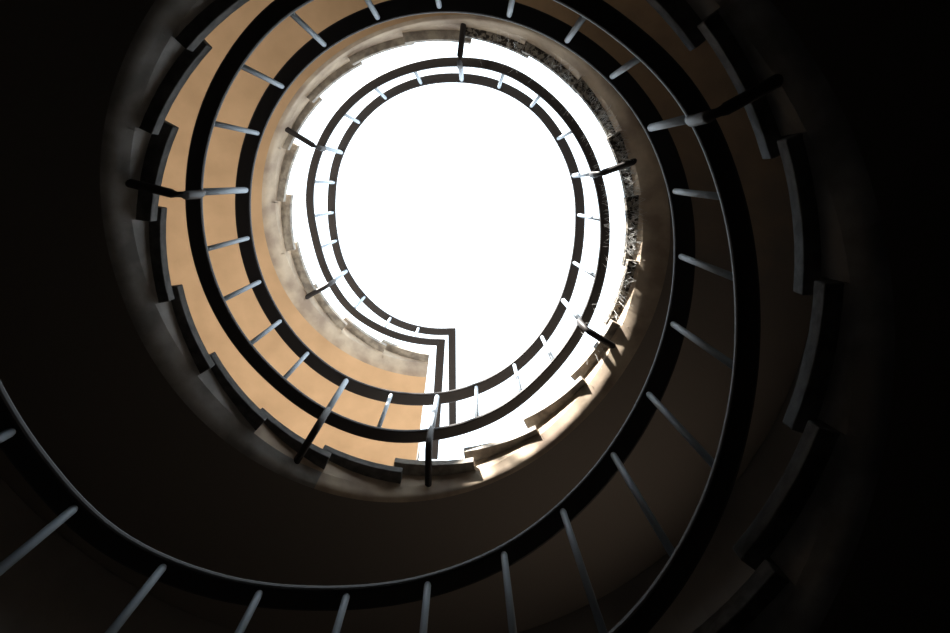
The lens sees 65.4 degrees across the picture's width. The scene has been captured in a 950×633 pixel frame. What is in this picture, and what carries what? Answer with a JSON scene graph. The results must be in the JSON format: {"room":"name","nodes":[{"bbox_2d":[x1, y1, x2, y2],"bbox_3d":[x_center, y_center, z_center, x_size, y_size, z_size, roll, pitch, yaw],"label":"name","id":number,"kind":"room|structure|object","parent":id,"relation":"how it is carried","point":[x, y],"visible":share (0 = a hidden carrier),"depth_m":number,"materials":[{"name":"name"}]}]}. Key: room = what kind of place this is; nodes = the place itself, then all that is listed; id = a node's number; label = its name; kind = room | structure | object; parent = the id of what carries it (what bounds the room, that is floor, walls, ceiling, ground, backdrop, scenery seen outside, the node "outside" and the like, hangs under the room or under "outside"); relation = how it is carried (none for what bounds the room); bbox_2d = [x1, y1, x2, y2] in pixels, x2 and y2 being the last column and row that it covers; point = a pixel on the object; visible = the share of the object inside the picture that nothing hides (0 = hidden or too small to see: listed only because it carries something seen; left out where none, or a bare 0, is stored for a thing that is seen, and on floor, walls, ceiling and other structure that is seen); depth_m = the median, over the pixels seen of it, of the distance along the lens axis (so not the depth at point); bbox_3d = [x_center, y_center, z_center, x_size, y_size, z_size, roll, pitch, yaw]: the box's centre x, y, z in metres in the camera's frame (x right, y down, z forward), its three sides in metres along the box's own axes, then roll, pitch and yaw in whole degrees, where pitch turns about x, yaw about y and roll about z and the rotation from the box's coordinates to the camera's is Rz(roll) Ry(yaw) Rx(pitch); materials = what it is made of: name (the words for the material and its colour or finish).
{"room":"spiral stairwell","nodes":[
{"label":"spiral stairwell","id":0,"kind":"room"},
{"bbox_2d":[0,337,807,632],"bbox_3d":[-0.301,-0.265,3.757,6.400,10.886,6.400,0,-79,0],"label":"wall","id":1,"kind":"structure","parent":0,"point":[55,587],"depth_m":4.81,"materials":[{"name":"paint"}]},
{"label":"floor","id":2,"kind":"structure","parent":0,"visible":0},
{"bbox_2d":[0,0,949,632],"bbox_3d":[-0.300,-0.176,3.282,5.900,9.894,5.900,0,-79,0],"label":"spiral staircase","id":3,"kind":"structure","parent":2,"relation":"on","point":[115,356],"depth_m":4.53,"materials":[{"name":"stone"}]},
{"bbox_2d":[0,0,782,632],"bbox_3d":[-0.078,0.011,4.275,3.512,10.703,4.143,-32,-81,5],"label":"stair railing","id":4,"kind":"object","parent":3,"relation":"on","point":[20,446],"visible":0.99,"depth_m":3.89,"materials":[{"name":"black metal"}]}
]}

